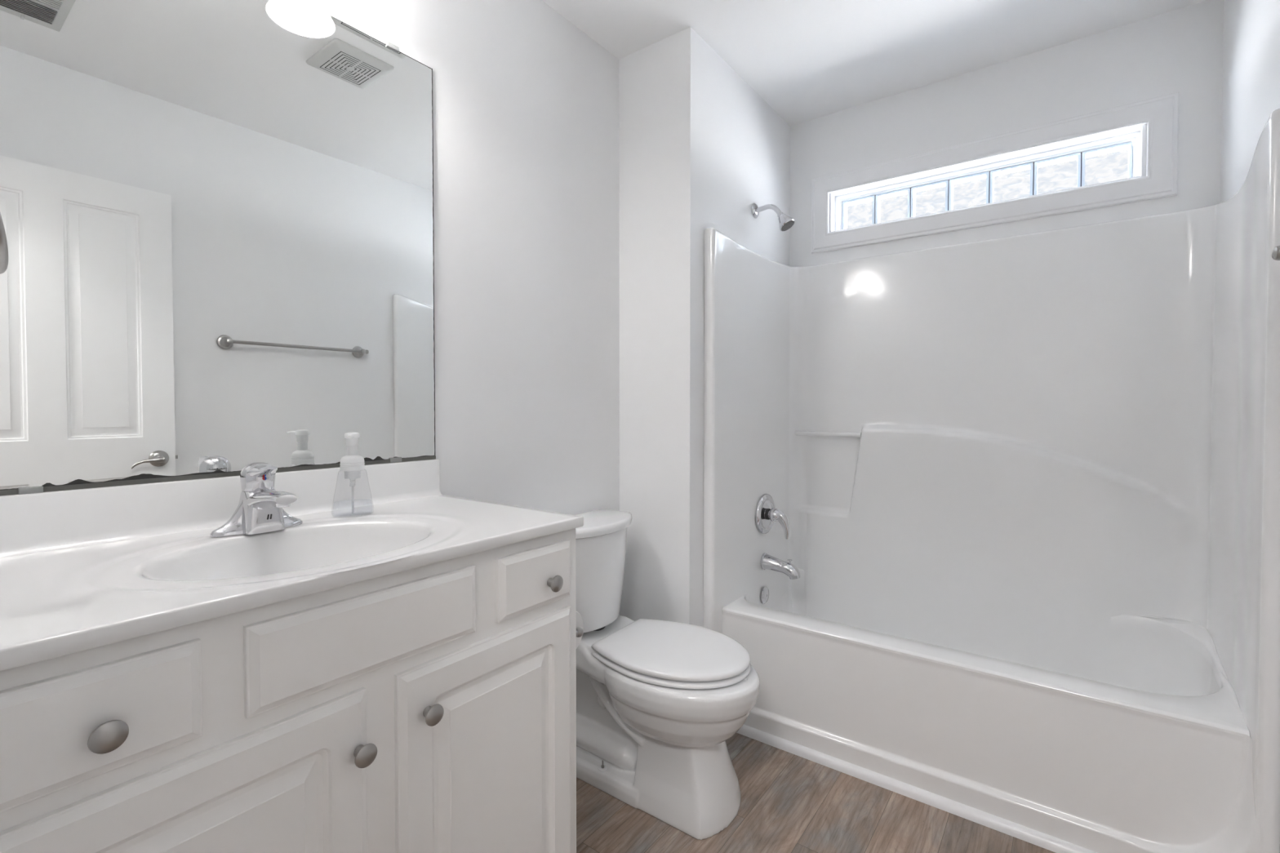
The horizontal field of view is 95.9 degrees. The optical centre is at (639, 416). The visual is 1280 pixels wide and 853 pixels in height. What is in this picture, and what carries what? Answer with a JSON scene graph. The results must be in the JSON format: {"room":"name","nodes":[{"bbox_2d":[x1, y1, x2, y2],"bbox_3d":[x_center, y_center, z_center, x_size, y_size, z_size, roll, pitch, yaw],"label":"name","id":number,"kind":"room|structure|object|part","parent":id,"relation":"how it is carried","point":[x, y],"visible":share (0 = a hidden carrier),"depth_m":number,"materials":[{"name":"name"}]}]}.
{"room":"bathroom","nodes":[
{"label":"bathroom","id":0,"kind":"room"},
{"bbox_2d":[302,0,619,615],"bbox_3d":[-0.660,-0.094,1.482,0.120,2.438,1.831,1,1,37],"label":"wall","id":1,"kind":"structure","parent":0,"point":[526,128],"depth_m":1.77,"materials":[{"name":"white paint"}]},
{"bbox_2d":[0,0,435,496],"bbox_3d":[-0.812,-0.396,1.162,0.012,1.032,0.899,1,1,37],"label":"wall mirror","id":2,"kind":"object","parent":1,"relation":"attached to","point":[217,215],"visible":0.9,"depth_m":1.12,"materials":[{"name":"grey mirror"}]},
{"bbox_2d":[0,458,442,558],"bbox_3d":[-0.801,0.168,1.167,0.034,0.098,0.906,1,1,37],"label":"backsplash","id":3,"kind":"structure","parent":1,"relation":"attached to","point":[51,521],"depth_m":1.07,"materials":[{"name":"stone"}]},
{"bbox_2d":[618,26,790,626],"bbox_3d":[0.261,-0.114,2.460,0.430,2.438,0.879,1,1,37],"label":"wall","id":4,"kind":"structure","parent":0,"point":[700,146],"depth_m":2.07,"materials":[{"name":"white paint"}]},
{"bbox_2d":[751,203,795,231],"bbox_3d":[0.537,-0.807,2.315,0.169,0.133,0.065,1,1,37],"label":"shower","id":5,"kind":"object","parent":4,"relation":"attached to","point":[786,222],"visible":1,"depth_m":2.30,"materials":[{"name":"silver metal"}]},
{"bbox_3d":[0.520,-0.830,2.327,0.113,0.058,0.019,1,1,37],"label":"arm","id":6,"kind":"part","parent":5,"relation":"part of","materials":[{"name":"silver metal"}]},
{"bbox_2d":[576,733,1055,852],"bbox_3d":[0.168,1.187,0.397,2.776,0.080,4.600,1,1,37],"label":"floor","id":7,"kind":"structure","parent":0,"point":[790,802],"depth_m":1.60,"materials":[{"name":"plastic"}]},
{"bbox_2d":[0,528,576,852],"bbox_3d":[-0.595,0.685,1.024,0.552,0.898,0.903,1,1,37],"label":"vanity cabinet","id":8,"kind":"object","parent":7,"relation":"on","point":[432,708],"visible":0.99,"depth_m":0.81,"materials":[{"name":"paint"}]},
{"bbox_3d":[-0.589,0.329,0.618,0.016,0.118,0.198,1,1,37],"label":"drawer","id":9,"kind":"part","parent":8,"relation":"part of","materials":[{"name":"paint"}]},
{"bbox_3d":[-0.566,0.338,0.613,0.025,0.033,0.033,1,1,37],"label":"knob","id":10,"kind":"part","parent":8,"relation":"part of","materials":[{"name":"silver metal"}]},
{"bbox_3d":[-0.525,0.707,0.711,0.016,0.598,0.390,1,1,37],"label":"door","id":11,"kind":"part","parent":8,"relation":"part of","materials":[{"name":"paint"}]},
{"bbox_2d":[0,458,583,671],"bbox_3d":[-0.601,0.235,1.020,0.533,0.226,0.909,1,1,37],"label":"countertop","id":12,"kind":"structure","parent":8,"relation":"on","point":[81,570],"depth_m":0.98,"materials":[{"name":"stone"}]},
{"bbox_2d":[209,462,302,537],"bbox_3d":[-0.687,0.151,1.069,0.153,0.128,0.154,1,1,37],"label":"sink faucet","id":13,"kind":"object","parent":12,"relation":"on","point":[260,509],"visible":1,"depth_m":1.06,"materials":[{"name":"silver metal"}]},
{"bbox_3d":[-0.711,0.113,1.085,0.096,0.053,0.057,1,1,37],"label":"handle","id":14,"kind":"part","parent":13,"relation":"part of","materials":[{"name":"silver metal"}]},
{"bbox_3d":[-0.683,0.163,1.066,0.142,0.057,0.057,1,1,37],"label":"spout","id":15,"kind":"part","parent":13,"relation":"part of","materials":[{"name":"silver metal"}]},
{"bbox_2d":[331,432,373,517],"bbox_3d":[-0.617,0.122,1.238,0.063,0.177,0.080,1,1,37],"label":"soap dispenser","id":16,"kind":"object","parent":12,"relation":"on","point":[352,464],"visible":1,"depth_m":1.23,"materials":[{"name":"clear plastic"}]},
{"bbox_3d":[-0.396,0.324,0.877,0.016,0.118,0.354,1,1,37],"label":"false drawer","id":17,"kind":"part","parent":8,"relation":"part of","materials":[{"name":"paint"}]},
{"bbox_3d":[-0.401,0.490,0.838,0.025,0.033,0.033,1,1,37],"label":"knob","id":18,"kind":"part","parent":8,"relation":"part of","materials":[{"name":"silver metal"}]},
{"bbox_3d":[-0.334,0.477,0.928,0.025,0.033,0.033,1,1,37],"label":"knob","id":19,"kind":"part","parent":8,"relation":"part of","materials":[{"name":"silver metal"}]},
{"bbox_3d":[-0.263,0.700,1.063,0.016,0.598,0.390,1,1,37],"label":"door","id":20,"kind":"part","parent":8,"relation":"part of","materials":[{"name":"paint"}]},
{"bbox_3d":[-0.203,0.319,1.135,0.016,0.118,0.191,1,1,37],"label":"drawer","id":21,"kind":"part","parent":8,"relation":"part of","materials":[{"name":"paint"}]},
{"bbox_3d":[-0.170,0.330,1.146,0.025,0.033,0.033,1,1,37],"label":"knob","id":22,"kind":"part","parent":8,"relation":"part of","materials":[{"name":"silver metal"}]},
{"bbox_2d":[576,626,583,637],"bbox_3d":[-0.228,0.496,1.360,0.212,0.040,0.081,1,1,37],"label":"paper holder","id":23,"kind":"object","parent":8,"relation":"attached to","point":[580,631],"visible":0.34,"depth_m":1.32,"materials":[{"name":"silver metal"}]},
{"bbox_2d":[576,611,583,648],"bbox_3d":[-0.212,0.522,1.384,0.110,0.136,0.107,1,1,37],"label":"toilet paper roll","id":24,"kind":"object","parent":23,"relation":"hanging from","point":[579,619],"visible":0.12,"depth_m":1.38,"materials":[{"name":"white paper"}]},
{"bbox_2d":[575,509,759,839],"bbox_3d":[0.029,0.727,1.737,0.675,0.787,0.412,1,1,37],"label":"toilet","id":25,"kind":"object","parent":7,"relation":"on","point":[659,703],"visible":0.93,"depth_m":1.64,"materials":[{"name":"white ceramic"}]},
{"bbox_3d":[-0.170,0.516,1.864,0.199,0.310,0.352,1,1,37],"label":"tank","id":26,"kind":"part","parent":25,"relation":"part of","materials":[{"name":"white ceramic"}]},
{"bbox_2d":[598,765,607,771],"bbox_3d":[-0.113,1.067,1.753,0.028,0.003,0.028,1,1,37],"label":"washer","id":27,"kind":"object","parent":25,"relation":"in","point":[601,768],"depth_m":1.75,"materials":[{"name":"white plastic"}]},
{"bbox_3d":[-0.165,0.346,1.857,0.212,0.030,0.386,1,1,37],"label":"tank lid","id":28,"kind":"part","parent":25,"relation":"part of","materials":[{"name":"white ceramic"}]},
{"bbox_3d":[0.042,0.901,1.752,0.667,0.438,0.367,1,1,37],"label":"bowl","id":29,"kind":"part","parent":25,"relation":"part of","materials":[{"name":"white ceramic"}]},
{"bbox_3d":[0.106,0.710,1.710,0.450,0.016,0.364,1,1,37],"label":"seat","id":30,"kind":"part","parent":25,"relation":"part of","materials":[{"name":"white plastic"}]},
{"bbox_3d":[0.106,0.688,1.709,0.448,0.028,0.362,1,1,37],"label":"seat lid","id":31,"kind":"part","parent":25,"relation":"part of","materials":[{"name":"white plastic"}]},
{"bbox_2d":[703,108,1279,852],"bbox_3d":[1.030,0.225,1.947,1.424,1.781,0.780,1,1,37],"label":"shower","id":32,"kind":"object","parent":7,"relation":"on","point":[1027,486],"visible":0.96,"depth_m":1.97,"materials":[{"name":"white plastic"}]},
{"bbox_2d":[760,586,768,604],"bbox_3d":[0.517,0.735,2.379,0.012,0.070,0.070,1,1,37],"label":"overflow plate","id":33,"kind":"object","parent":32,"relation":"attached to","point":[765,591],"visible":1,"depth_m":2.37,"materials":[{"name":"silver metal"}]},
{"bbox_2d":[755,493,789,539],"bbox_3d":[0.555,0.403,2.345,0.110,0.174,0.166,1,1,37],"label":"shower valve","id":34,"kind":"object","parent":32,"relation":"attached to","point":[766,513],"visible":1,"depth_m":2.33,"materials":[{"name":"silver metal"}]},
{"bbox_3d":[0.569,0.431,2.335,0.076,0.118,0.054,1,1,37],"label":"lever","id":35,"kind":"part","parent":34,"relation":"part of","materials":[{"name":"silver metal"}]},
{"bbox_2d":[760,552,800,579],"bbox_3d":[0.573,0.604,2.335,0.155,0.085,0.068,1,1,37],"label":"tub spout","id":36,"kind":"object","parent":32,"relation":"attached to","point":[767,562],"visible":1,"depth_m":2.32,"materials":[{"name":"silver metal"}]},
{"bbox_3d":[0.817,0.074,2.523,0.292,0.020,0.025,1,1,37],"label":"grab rail","id":37,"kind":"part","parent":32,"relation":"part of","materials":[{"name":"white plastic"}]},
{"bbox_2d":[736,724,1097,852],"bbox_3d":[0.822,1.108,1.690,1.418,0.027,0.021,1,1,37],"label":"trim","id":38,"kind":"structure","parent":32,"relation":"attached to","point":[1040,839],"depth_m":1.68,"materials":[{"name":"white paint"}]},
{"bbox_2d":[722,568,1249,737],"bbox_3d":[1.041,0.841,1.973,1.366,0.378,0.680,1,1,37],"label":"bathtub","id":39,"kind":"object","parent":32,"relation":"in","point":[833,652],"depth_m":1.88,"materials":[{"name":"white plastic"}]},
{"bbox_2d":[542,0,1206,125],"bbox_3d":[0.168,-1.330,0.347,2.776,0.080,4.600,1,1,37],"label":"ceiling","id":40,"kind":"structure","parent":0,"point":[807,60],"depth_m":1.99,"materials":[{"name":"white paint"}]},
{"bbox_2d":[789,0,1224,266],"bbox_3d":[1.301,-0.111,2.309,1.418,2.438,0.140,1,1,37],"label":"wall","id":41,"kind":"structure","parent":0,"point":[1180,50],"depth_m":2.08,"materials":[{"name":"white paint"}]},
{"bbox_2d":[811,91,1179,253],"bbox_3d":[1.298,-0.894,2.284,1.211,0.329,0.158,1,1,37],"label":"window","id":42,"kind":"structure","parent":41,"relation":"in","point":[1122,127],"depth_m":2.16,"materials":[{"name":"white paint"}]},
{"bbox_3d":[1.312,-0.899,2.307,1.037,0.168,0.065,1,1,37],"label":"frame","id":43,"kind":"part","parent":42,"relation":"part of","materials":[{"name":"white paint"}]},
{"bbox_2d":[1220,0,1279,852],"bbox_3d":[1.117,-0.080,0.775,0.120,2.438,2.820,1,1,37],"label":"wall","id":44,"kind":"structure","parent":0,"point":[1251,91],"depth_m":1.56,"materials":[{"name":"white paint"}]},
{"bbox_2d":[1271,244,1279,260],"bbox_3d":[1.035,-0.302,0.820,0.070,0.064,0.672,1,1,37],"label":"towel bar","id":45,"kind":"object","parent":44,"relation":"attached to","point":[1276,253],"visible":1,"depth_m":1.08,"materials":[{"name":"silver metal"}]},
{"bbox_3d":[-0.430,-0.069,0.244,1.728,2.438,0.120,1,1,37],"label":"wall","id":46,"kind":"structure","parent":0,"visible":0},
{"bbox_2d":[0,212,8,274],"bbox_3d":[-0.664,-0.237,0.544,0.162,0.189,0.086,1,1,37],"label":"towel ring","id":47,"kind":"object","parent":46,"relation":"attached to","point":[4,256],"visible":1,"depth_m":0.55,"materials":[{"name":"silver metal"}]}
]}

